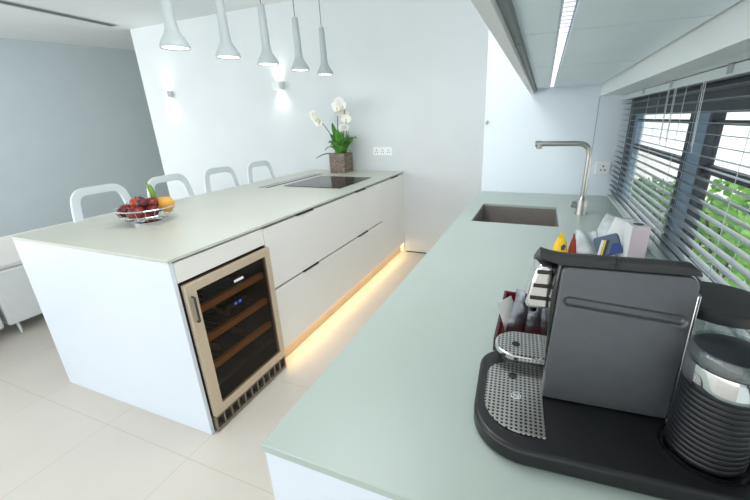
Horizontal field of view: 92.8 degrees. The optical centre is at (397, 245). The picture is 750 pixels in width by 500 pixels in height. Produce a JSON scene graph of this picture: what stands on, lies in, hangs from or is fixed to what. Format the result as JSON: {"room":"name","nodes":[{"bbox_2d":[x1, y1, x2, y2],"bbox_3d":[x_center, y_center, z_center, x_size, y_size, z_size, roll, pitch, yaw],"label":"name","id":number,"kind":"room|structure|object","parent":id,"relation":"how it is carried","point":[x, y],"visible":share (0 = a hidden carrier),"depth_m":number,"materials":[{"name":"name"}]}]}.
{"room":"kitchen","nodes":[
{"label":"kitchen","id":0,"kind":"room"},
{"bbox_2d":[0,38,169,236],"bbox_3d":[-5.874,-1.392,4.829,11.800,2.646,0.120,-19,26,-41],"label":"wall","id":1,"kind":"structure","parent":0,"point":[73,117],"depth_m":5.47,"materials":[{"name":"grey paint"}]},
{"bbox_2d":[0,0,290,49],"bbox_3d":[-3.743,-2.397,3.321,10.990,0.120,11.200,6,20,21],"label":"ceiling","id":2,"kind":"structure","parent":0,"point":[16,23],"depth_m":4.06,"materials":[{"name":"paint"}]},
{"bbox_2d":[0,0,119,26],"bbox_3d":[-3.914,-2.346,3.381,0.160,0.006,2.350,6,20,21],"label":"ceiling vent","id":3,"kind":"object","parent":2,"relation":"in","point":[4,2],"visible":1,"depth_m":3.87,"materials":[{"name":"grey metal"}]},
{"bbox_2d":[159,0,190,50],"bbox_3d":[-1.230,-1.462,1.825,0.151,0.808,0.151,6,20,21],"label":"pendant lamp","id":4,"kind":"object","parent":2,"relation":"hanging from","point":[172,39],"visible":1,"depth_m":1.90,"materials":[{"name":"metal"}]},
{"bbox_2d":[162,46,188,49],"bbox_3d":[-1.219,-1.089,1.954,0.132,0.006,0.132,6,20,21],"label":"diffuser","id":5,"kind":"object","parent":4,"relation":"attached to","point":[163,47],"depth_m":1.96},
{"bbox_2d":[215,0,240,59],"bbox_3d":[-1.095,-1.583,2.151,0.151,0.808,0.151,6,20,21],"label":"pendant lamp","id":6,"kind":"object","parent":2,"relation":"hanging from","point":[226,50],"visible":1,"depth_m":2.22,"materials":[{"name":"metal"}]},
{"bbox_2d":[217,56,238,58],"bbox_3d":[-1.083,-1.210,2.280,0.132,0.006,0.132,6,20,21],"label":"diffuser","id":7,"kind":"object","parent":6,"relation":"attached to","point":[219,57],"depth_m":2.30,"materials":[{"name":"white plastic"}]},
{"bbox_2d":[257,0,278,65],"bbox_3d":[-0.958,-1.706,2.480,0.151,0.808,0.151,6,20,21],"label":"pendant lamp","id":8,"kind":"object","parent":2,"relation":"hanging from","point":[267,58],"visible":1,"depth_m":2.54,"materials":[{"name":"metal"}]},
{"bbox_2d":[291,0,309,71],"bbox_3d":[-0.818,-1.830,2.819,0.151,0.808,0.151,6,20,21],"label":"pendant lamp","id":9,"kind":"object","parent":2,"relation":"hanging from","point":[299,65],"visible":1,"depth_m":2.88,"materials":[{"name":"metal"}]},
{"bbox_2d":[317,0,332,75],"bbox_3d":[-0.679,-1.954,3.152,0.151,0.808,0.151,6,20,21],"label":"pendant lamp","id":10,"kind":"object","parent":2,"relation":"hanging from","point":[324,69],"visible":1,"depth_m":3.21,"materials":[{"name":"metal"}]},
{"bbox_2d":[0,251,425,499],"bbox_3d":[-3.665,0.206,4.223,10.990,0.100,11.200,6,20,21],"label":"floor","id":11,"kind":"structure","parent":0,"point":[61,439],"depth_m":1.77,"materials":[{"name":"tile"}]},
{"bbox_2d":[0,318,3,329],"bbox_3d":[-3.394,0.559,2.263,0.840,0.499,0.935,6,20,21],"label":"ottoman","id":12,"kind":"object","parent":11,"relation":"on","point":[1,323],"visible":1,"depth_m":2.55,"materials":[{"name":"fabric"}]},
{"bbox_2d":[0,213,113,332],"bbox_3d":[-2.962,0.067,3.575,1.030,0.544,1.940,6,20,21],"label":"sofa","id":13,"kind":"object","parent":11,"relation":"on","point":[18,300],"visible":0.1,"depth_m":2.64,"materials":[{"name":"leather"}]},
{"bbox_2d":[0,239,22,269],"bbox_3d":[-3.057,-0.003,3.019,0.830,0.032,0.940,6,20,21],"label":"seat cushion","id":14,"kind":"object","parent":13,"relation":"on","point":[10,259],"depth_m":2.71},
{"bbox_2d":[70,184,130,221],"bbox_3d":[-1.962,0.094,2.620,0.362,1.062,0.453,6,20,21],"label":"bar stool","id":15,"kind":"object","parent":11,"relation":"on","point":[75,199],"visible":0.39,"depth_m":2.44,"materials":[{"name":"white plastic"}]},
{"bbox_2d":[13,239,214,434],"bbox_3d":[-1.452,0.445,1.808,1.145,0.905,0.018,6,20,21],"label":"end panel","id":16,"kind":"object","parent":11,"relation":"on","point":[117,325],"visible":0.86,"depth_m":1.75,"materials":[{"name":"white laminate"}]},
{"bbox_2d":[147,174,194,197],"bbox_3d":[-1.773,-0.069,3.075,0.362,1.062,0.453,6,20,21],"label":"bar stool","id":17,"kind":"object","parent":11,"relation":"on","point":[153,181],"visible":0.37,"depth_m":2.99,"materials":[{"name":"white plastic"}]},
{"bbox_2d":[203,166,239,192],"bbox_3d":[-1.580,-0.237,3.544,0.362,1.062,0.453,6,20,21],"label":"bar stool","id":18,"kind":"object","parent":11,"relation":"on","point":[208,172],"visible":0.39,"depth_m":3.39,"materials":[{"name":"white plastic"}]},
{"bbox_2d":[176,246,285,430],"bbox_3d":[-1.062,0.435,1.959,0.615,0.791,0.525,6,20,21],"label":"wine cooler","id":19,"kind":"object","parent":11,"relation":"on","point":[245,363],"visible":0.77,"depth_m":1.94,"materials":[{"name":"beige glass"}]},
{"bbox_2d":[199,299,230,314],"bbox_3d":[-1.038,0.334,1.928,0.322,0.072,0.072,6,20,21],"label":"wine bottle","id":20,"kind":"object","parent":19,"relation":"in","point":[215,309],"visible":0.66,"depth_m":1.89,"materials":[{"name":"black glass"}]},
{"bbox_2d":[209,342,220,350],"bbox_3d":[-1.070,0.511,1.891,0.322,0.072,0.072,6,20,21],"label":"wine bottle","id":21,"kind":"object","parent":19,"relation":"in","point":[213,346],"visible":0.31,"depth_m":1.83,"materials":[{"name":"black glass"}]},
{"bbox_2d":[172,228,263,283],"bbox_3d":[-0.840,0.034,1.721,0.020,0.092,0.529,6,20,21],"label":"filler panel","id":22,"kind":"object","parent":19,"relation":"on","point":[185,268],"visible":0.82,"depth_m":1.67,"materials":[{"name":"laminate"}]},
{"bbox_2d":[203,316,243,333],"bbox_3d":[-1.012,0.461,2.032,0.322,0.072,0.072,6,20,21],"label":"wine bottle","id":23,"kind":"object","parent":19,"relation":"in","point":[208,324],"visible":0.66,"depth_m":2.01,"materials":[{"name":"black glass"}]},
{"bbox_2d":[219,273,239,279],"bbox_3d":[-1.006,0.151,1.964,0.322,0.072,0.072,6,20,21],"label":"wine bottle","id":24,"kind":"object","parent":19,"relation":"in","point":[232,275],"visible":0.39,"depth_m":1.91,"materials":[{"name":"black glass"}]},
{"bbox_2d":[200,272,263,311],"bbox_3d":[-0.854,0.240,1.802,0.025,0.032,0.475,6,20,21],"label":"shelf","id":25,"kind":"object","parent":19,"relation":"attached to","point":[204,306],"depth_m":1.80,"materials":[{"name":"brown wood"}]},
{"bbox_2d":[207,298,267,341],"bbox_3d":[-0.850,0.391,1.855,0.025,0.032,0.475,6,20,21],"label":"shelf","id":26,"kind":"object","parent":19,"relation":"attached to","point":[242,315],"depth_m":1.85,"materials":[{"name":"brown wood"}]},
{"bbox_2d":[213,321,271,368],"bbox_3d":[-0.846,0.537,1.905,0.025,0.032,0.475,6,20,21],"label":"shelf","id":27,"kind":"object","parent":19,"relation":"attached to","point":[240,345],"depth_m":1.91,"materials":[{"name":"brown wood"}]},
{"bbox_2d":[218,339,273,385],"bbox_3d":[-0.842,0.641,1.942,0.025,0.012,0.475,6,20,21],"label":"shelf","id":28,"kind":"object","parent":19,"relation":"attached to","point":[240,365],"depth_m":1.95,"materials":[{"name":"wood"}]},
{"bbox_2d":[212,355,285,430],"bbox_3d":[-0.800,0.793,1.979,0.024,0.086,0.523,6,20,21],"label":"grille","id":29,"kind":"object","parent":19,"relation":"attached to","point":[219,420],"depth_m":1.93,"materials":[{"name":"metal"}]},
{"bbox_2d":[247,160,274,183],"bbox_3d":[-1.382,-0.409,4.022,0.362,1.062,0.453,6,20,21],"label":"bar stool","id":30,"kind":"object","parent":11,"relation":"on","point":[251,165],"visible":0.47,"depth_m":3.87,"materials":[{"name":"white plastic"}]},
{"bbox_2d":[256,183,383,348],"bbox_3d":[-0.706,0.003,2.860,0.583,0.793,1.580,6,20,21],"label":"base cabinet","id":31,"kind":"object","parent":11,"relation":"on","point":[318,254],"visible":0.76,"depth_m":2.52,"materials":[{"name":"laminate"}]},
{"bbox_2d":[11,169,402,263],"bbox_3d":[-0.972,-0.418,2.849,1.152,0.014,2.739,6,20,21],"label":"countertop","id":32,"kind":"structure","parent":31,"relation":"on","point":[197,223],"depth_m":2.03,"materials":[{"name":"stone"}]},
{"bbox_2d":[112,204,174,224],"bbox_3d":[-1.434,-0.180,2.039,0.298,0.092,0.298,6,20,21],"label":"fruit bowl","id":33,"kind":"object","parent":32,"relation":"on","point":[155,219],"visible":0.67,"depth_m":1.99,"materials":[{"name":"silver metal"}]},
{"bbox_2d":[117,207,127,217],"bbox_3d":[-1.490,-0.184,1.933,0.056,0.062,0.056,6,20,21],"label":"plum","id":34,"kind":"object","parent":33,"relation":"in","point":[123,209],"visible":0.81,"depth_m":1.92,"materials":[{"name":"red food"}]},
{"bbox_2d":[119,202,130,217],"bbox_3d":[-1.521,-0.203,2.007,0.085,0.085,0.085,6,20,21],"label":"apple","id":35,"kind":"object","parent":33,"relation":"in","point":[127,206],"visible":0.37,"depth_m":1.98,"materials":[{"name":"red food"}]},
{"bbox_2d":[127,205,145,218],"bbox_3d":[-1.422,-0.184,1.939,0.083,0.083,0.083,6,20,21],"label":"apple","id":36,"kind":"object","parent":33,"relation":"in","point":[135,208],"visible":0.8,"depth_m":1.92,"materials":[{"name":"red food"}]},
{"bbox_2d":[135,197,147,208],"bbox_3d":[-1.421,-0.236,1.979,0.060,0.066,0.060,6,20,21],"label":"plum","id":37,"kind":"object","parent":36,"relation":"on","point":[141,202],"visible":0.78,"depth_m":1.96,"materials":[{"name":"food"}]},
{"bbox_2d":[146,204,158,215],"bbox_3d":[-1.363,-0.199,1.980,0.063,0.069,0.063,6,20,21],"label":"plum","id":38,"kind":"object","parent":33,"relation":"in","point":[152,207],"visible":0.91,"depth_m":1.96,"materials":[{"name":"red food"}]},
{"bbox_2d":[158,197,174,211],"bbox_3d":[-1.349,-0.238,2.072,0.094,0.087,0.082,6,20,21],"label":"mango","id":39,"kind":"object","parent":33,"relation":"in","point":[163,201],"visible":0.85,"depth_m":2.04,"materials":[{"name":"food"}]},
{"bbox_3d":[-1.431,-0.196,2.043,0.074,0.073,0.074,6,20,21],"label":"nectarine","id":40,"kind":"object","parent":33,"relation":"in","visible":0},
{"bbox_2d":[129,197,139,206],"bbox_3d":[-1.466,-0.243,1.995,0.065,0.066,0.065,6,20,21],"label":"nectarine","id":41,"kind":"object","parent":40,"relation":"on","point":[132,201],"visible":0.53,"depth_m":1.97,"materials":[{"name":"food"}]},
{"bbox_2d":[146,196,158,206],"bbox_3d":[-1.400,-0.247,2.026,0.074,0.074,0.074,6,20,21],"label":"apple","id":42,"kind":"object","parent":40,"relation":"on","point":[152,200],"visible":0.59,"depth_m":2.01,"materials":[{"name":"red food"}]},
{"bbox_2d":[145,182,156,197],"bbox_3d":[-1.403,-0.301,2.034,0.030,0.124,0.038,6,20,21],"label":"pepper","id":43,"kind":"object","parent":42,"relation":"on","point":[151,190],"visible":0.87,"depth_m":2.02,"materials":[{"name":"green food"}]},
{"bbox_2d":[261,174,319,187],"bbox_3d":[-1.011,-0.638,3.461,0.103,0.003,0.860,6,20,21],"label":"downdraft vent","id":44,"kind":"object","parent":32,"relation":"on","point":[310,175],"visible":1,"depth_m":3.37,"materials":[{"name":"metal"}]},
{"bbox_2d":[284,176,370,188],"bbox_3d":[-0.630,-0.592,3.291,0.570,0.005,0.600,6,20,21],"label":"cooktop","id":45,"kind":"object","parent":32,"relation":"in","point":[339,182],"visible":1,"depth_m":3.25,"materials":[{"name":"black glass"}]},
{"bbox_2d":[309,96,356,172],"bbox_3d":[-0.635,-1.173,3.806,0.530,0.764,0.347,6,20,21],"label":"potted orchid","id":46,"kind":"object","parent":32,"relation":"on","point":[340,161],"visible":1,"depth_m":3.77,"materials":[{"name":"plant"}]},
{"bbox_2d":[266,453,392,499],"bbox_3d":[0.231,0.816,0.595,0.946,0.903,0.018,6,20,21],"label":"end panel","id":47,"kind":"object","parent":11,"relation":"on","point":[290,480],"visible":0.5,"depth_m":0.59,"materials":[{"name":"white laminate"}]},
{"bbox_2d":[285,246,400,357],"bbox_3d":[-0.360,0.359,3.179,0.031,0.108,2.164,6,20,21],"label":"plinth","id":48,"kind":"object","parent":11,"relation":"on","point":[291,347],"visible":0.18,"depth_m":2.84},
{"bbox_2d":[378,174,403,259],"bbox_3d":[-0.313,-0.338,3.810,0.583,0.793,0.584,6,20,21],"label":"base cabinet","id":49,"kind":"object","parent":11,"relation":"on","point":[392,221],"visible":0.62,"depth_m":3.68,"materials":[{"name":"paint"}]},
{"bbox_2d":[401,173,404,251],"bbox_3d":[-0.213,-0.386,4.096,0.600,0.905,0.018,6,20,21],"label":"panel","id":50,"kind":"object","parent":11,"relation":"on","point":[403,244],"visible":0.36,"depth_m":4.08,"materials":[{"name":"paint"}]},
{"bbox_3d":[0.215,0.677,0.997,0.624,0.903,0.760,6,20,21],"label":"base cabinet","id":51,"kind":"object","parent":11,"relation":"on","visible":0},
{"bbox_2d":[261,191,738,499],"bbox_3d":[0.638,0.015,1.465,0.950,0.016,2.352,6,20,21],"label":"countertop","id":52,"kind":"structure","parent":51,"relation":"on","point":[391,416],"depth_m":0.72,"materials":[{"name":"stone"}]},
{"bbox_2d":[493,291,515,350],"bbox_3d":[0.324,0.191,0.904,0.128,0.034,0.250,6,20,21],"label":"tray","id":53,"kind":"object","parent":52,"relation":"on","point":[499,329],"visible":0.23,"depth_m":0.89,"materials":[{"name":"red plastic"}]},
{"bbox_2d":[496,296,513,329],"bbox_3d":[0.273,0.171,0.875,0.061,0.089,0.029,-10,21,-21],"label":"sachet","id":54,"kind":"object","parent":53,"relation":"in","point":[505,306],"visible":0.61,"depth_m":0.87,"materials":[{"name":"white paper"}]},
{"bbox_2d":[505,299,528,332],"bbox_3d":[0.287,0.175,0.848,0.060,0.098,0.021,3,20,13],"label":"sachet","id":55,"kind":"object","parent":53,"relation":"in","point":[519,313],"visible":0.76,"depth_m":0.84,"materials":[{"name":"silver metal"}]},
{"bbox_2d":[515,289,524,301],"bbox_3d":[0.307,0.160,0.867,0.051,0.107,0.020,11,23,33],"label":"sachet","id":56,"kind":"object","parent":53,"relation":"in","point":[520,294],"visible":0.14,"depth_m":0.86,"materials":[{"name":"silver metal"}]},
{"bbox_2d":[524,308,541,334],"bbox_3d":[0.323,0.174,0.833,0.047,0.102,0.020,6,20,21],"label":"sachet","id":57,"kind":"object","parent":53,"relation":"in","point":[533,323],"visible":0.43,"depth_m":0.83,"materials":[{"name":"silver metal"}]},
{"bbox_2d":[473,206,557,226],"bbox_3d":[0.669,-0.080,2.037,0.440,0.182,0.455,6,20,21],"label":"sink","id":58,"kind":"object","parent":52,"relation":"in","point":[497,214],"visible":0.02,"depth_m":2.21,"materials":[{"name":"metal"}]},
{"bbox_2d":[553,232,567,252],"bbox_3d":[0.591,0.005,1.296,0.038,0.114,0.056,-19,26,-41],"label":"pouch","id":59,"kind":"object","parent":52,"relation":"on","point":[560,245],"visible":0.64,"depth_m":1.28,"materials":[{"name":"yellow plastic"}]},
{"bbox_2d":[535,141,591,214],"bbox_3d":[0.884,-0.367,1.928,0.295,0.388,0.062,6,20,21],"label":"faucet","id":60,"kind":"object","parent":52,"relation":"on","point":[580,205],"visible":1,"depth_m":1.88,"materials":[{"name":"metal"}]},
{"bbox_2d":[568,233,575,252],"bbox_3d":[0.634,0.008,1.293,0.032,0.108,0.024,6,20,21],"label":"pouch","id":61,"kind":"object","parent":52,"relation":"on","point":[572,247],"visible":0.64,"depth_m":1.29,"materials":[{"name":"red plastic"}]},
{"bbox_2d":[576,230,597,254],"bbox_3d":[0.729,-0.013,1.377,0.081,0.082,0.081,6,20,21],"label":"wrapper","id":62,"kind":"object","parent":52,"relation":"on","point":[584,239],"visible":0.84,"depth_m":1.37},
{"bbox_2d":[593,233,622,255],"bbox_3d":[0.778,0.000,1.320,0.102,0.095,0.044,10,22,31],"label":"pouch","id":63,"kind":"object","parent":52,"relation":"on","point":[608,245],"visible":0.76,"depth_m":1.31,"materials":[{"name":"plastic"}]},
{"bbox_2d":[474,247,749,499],"bbox_3d":[0.353,0.155,0.580,0.428,0.312,0.280,4,20,17],"label":"coffee machine","id":64,"kind":"object","parent":52,"relation":"on","point":[589,397],"visible":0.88,"depth_m":0.56,"materials":[{"name":"plastic"}]},
{"bbox_2d":[485,362,545,439],"bbox_3d":[0.209,0.268,0.645,0.098,0.004,0.178,4,20,17],"label":"drip tray","id":65,"kind":"object","parent":64,"relation":"on","point":[515,399],"depth_m":0.62,"materials":[{"name":"metal"}]},
{"bbox_2d":[495,331,540,364],"bbox_3d":[0.255,0.216,0.743,0.101,0.034,0.093,6,20,21],"label":"drip tray","id":66,"kind":"object","parent":64,"relation":"on","point":[513,348],"depth_m":0.73,"materials":[{"name":"silver metal"}]},
{"bbox_2d":[664,330,749,477],"bbox_3d":[0.448,0.219,0.498,0.096,0.176,0.096,6,20,21],"label":"milk frother","id":67,"kind":"object","parent":64,"relation":"on","point":[707,426],"visible":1,"depth_m":0.47,"materials":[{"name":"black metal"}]},
{"bbox_2d":[597,213,636,236],"bbox_3d":[0.918,-0.072,1.515,0.131,0.096,0.121,-17,24,-37],"label":"wrapper","id":68,"kind":"object","parent":52,"relation":"on","point":[606,222],"visible":0.39,"depth_m":1.54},
{"bbox_2d":[606,217,635,244],"bbox_3d":[0.870,-0.044,1.398,0.075,0.114,0.100,-10,21,-24],"label":"leaflet","id":69,"kind":"object","parent":52,"relation":"on","point":[618,225],"visible":0.39,"depth_m":1.41,"materials":[{"name":"white paper"}]},
{"bbox_2d":[620,222,650,257],"bbox_3d":[0.836,-0.006,1.259,0.056,0.145,0.069,4,20,15],"label":"tissue box","id":70,"kind":"object","parent":52,"relation":"on","point":[636,234],"visible":0.73,"depth_m":1.23,"materials":[{"name":"cardboard"}]},
{"bbox_2d":[130,0,488,253],"bbox_3d":[-1.202,-1.330,4.246,4.686,2.646,0.120,6,20,21],"label":"wall","id":71,"kind":"structure","parent":0,"point":[410,76],"depth_m":3.85,"materials":[{"name":"white paint"}]},
{"bbox_2d":[161,91,172,97],"bbox_3d":[-3.003,-1.969,4.644,0.110,0.075,0.085,6,20,21],"label":"wall light","id":72,"kind":"object","parent":71,"relation":"attached to","point":[165,94],"visible":1,"depth_m":4.62,"materials":[{"name":"white plastic"}]},
{"bbox_2d":[271,82,283,89],"bbox_3d":[-1.354,-1.803,4.022,0.110,0.075,0.085,6,20,21],"label":"wall light","id":73,"kind":"object","parent":71,"relation":"attached to","point":[275,85],"visible":1,"depth_m":3.99,"materials":[{"name":"white plastic"}]},
{"bbox_2d":[373,147,392,154],"bbox_3d":[-0.160,-1.022,3.851,0.224,0.074,0.011,6,20,21],"label":"wall socket","id":74,"kind":"object","parent":71,"relation":"attached to","point":[376,150],"visible":1,"depth_m":3.85,"materials":[{"name":"white plastic"}]},
{"bbox_2d":[481,30,644,195],"bbox_3d":[1.253,-0.913,2.833,0.960,2.646,1.079,6,20,21],"label":"wall","id":75,"kind":"structure","parent":0,"point":[517,118],"depth_m":2.38,"materials":[{"name":"white paint"}]},
{"bbox_2d":[592,97,599,149],"bbox_3d":[1.263,-0.635,2.313,0.003,0.618,0.002,6,20,21],"label":"trim","id":76,"kind":"structure","parent":75,"relation":"attached to","point":[599,97],"depth_m":2.26,"materials":[{"name":"metal"}]},
{"bbox_2d":[595,162,610,173],"bbox_3d":[1.337,-0.505,2.324,0.086,0.080,0.011,6,20,21],"label":"wall socket","id":77,"kind":"object","parent":75,"relation":"attached to","point":[601,167],"visible":1,"depth_m":2.32,"materials":[{"name":"white plastic"}]},
{"bbox_2d":[600,0,749,95],"bbox_3d":[0.308,0.232,-0.388,0.282,2.646,5.978,6,20,21],"label":"wall","id":78,"kind":"structure","parent":0,"point":[723,39],"depth_m":0.86,"materials":[{"name":"paint"}]},
{"bbox_2d":[527,78,609,93],"bbox_3d":[0.965,-1.298,1.942,0.400,0.828,0.439,6,20,21],"label":"upper cabinet","id":79,"kind":"object","parent":78,"relation":"attached to","point":[585,82],"visible":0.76,"depth_m":2.04,"materials":[{"name":"laminate"}]},
{"bbox_2d":[520,60,640,88],"bbox_3d":[0.769,-1.128,1.469,0.400,0.828,0.629,6,20,21],"label":"upper cabinet","id":80,"kind":"object","parent":78,"relation":"attached to","point":[609,69],"visible":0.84,"depth_m":1.52,"materials":[{"name":"laminate"}]},
{"bbox_2d":[471,0,740,51],"bbox_3d":[0.312,-0.732,0.366,0.400,0.828,0.624,6,20,21],"label":"upper cabinet","id":81,"kind":"object","parent":78,"relation":"attached to","point":[507,21],"visible":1,"depth_m":0.65,"materials":[{"name":"laminate"}]},
{"bbox_2d":[504,15,715,77],"bbox_3d":[0.540,-0.929,0.916,0.400,0.828,0.619,6,20,21],"label":"upper cabinet","id":82,"kind":"object","parent":78,"relation":"attached to","point":[635,41],"visible":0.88,"depth_m":0.94,"materials":[{"name":"metal"}]},
{"bbox_2d":[616,75,749,334],"bbox_3d":[0.937,-0.170,1.032,0.032,0.639,2.778,6,20,21],"label":"window","id":83,"kind":"structure","parent":78,"relation":"in","point":[740,104],"depth_m":1.21,"materials":[{"name":"grey metal"}]},
{"bbox_2d":[607,60,749,341],"bbox_3d":[0.952,-0.243,1.209,0.047,0.616,2.385,6,20,21],"label":"blind","id":84,"kind":"object","parent":83,"relation":"attached to","point":[733,70],"visible":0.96,"depth_m":1.11,"materials":[{"name":"metal"}]},
{"label":"outside","id":85,"kind":"structure","parent":0,"visible":0},
{"bbox_2d":[633,150,748,282],"bbox_3d":[37.041,-3.796,12.858,58.000,0.100,70.000,6,20,21],"label":"ground","id":86,"kind":"structure","parent":85,"point":[664,168],"depth_m":10.82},
{"bbox_2d":[631,177,675,208],"bbox_3d":[4.422,-0.881,6.181,1.012,0.628,0.896,6,20,21],"label":"shrub","id":87,"kind":"object","parent":86,"relation":"on","point":[669,189],"visible":0.36,"depth_m":6.06,"materials":[{"name":"green plant"}]},
{"bbox_2d":[641,195,710,230],"bbox_3d":[3.706,-0.391,4.859,0.942,0.607,0.841,6,20,21],"label":"shrub","id":88,"kind":"object","parent":86,"relation":"on","point":[666,206],"visible":0.06,"depth_m":4.86,"materials":[{"name":"green plant"}]},
{"bbox_2d":[640,112,749,174],"bbox_3d":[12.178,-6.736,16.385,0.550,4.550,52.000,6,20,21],"label":"house","id":89,"kind":"structure","parent":86,"relation":"on","point":[734,143],"depth_m":10.31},
{"bbox_2d":[661,197,749,259],"bbox_3d":[3.340,-0.155,3.875,0.882,0.824,0.869,6,20,21],"label":"shrub","id":90,"kind":"object","parent":86,"relation":"on","point":[710,213],"visible":0.02,"depth_m":3.68,"materials":[{"name":"green plant"}]},
{"bbox_2d":[692,178,749,277],"bbox_3d":[2.929,-0.029,3.077,0.824,1.129,0.839,15,25,40],"label":"shrub","id":91,"kind":"object","parent":86,"relation":"on","point":[737,199],"visible":0.3,"depth_m":3.02,"materials":[{"name":"green plant"}]},
{"bbox_2d":[709,210,749,288],"bbox_3d":[2.538,0.279,2.351,0.801,1.045,0.812,6,20,21],"label":"shrub","id":92,"kind":"object","parent":86,"relation":"on","point":[746,233],"visible":0.2,"depth_m":2.41,"materials":[{"name":"green plant"}]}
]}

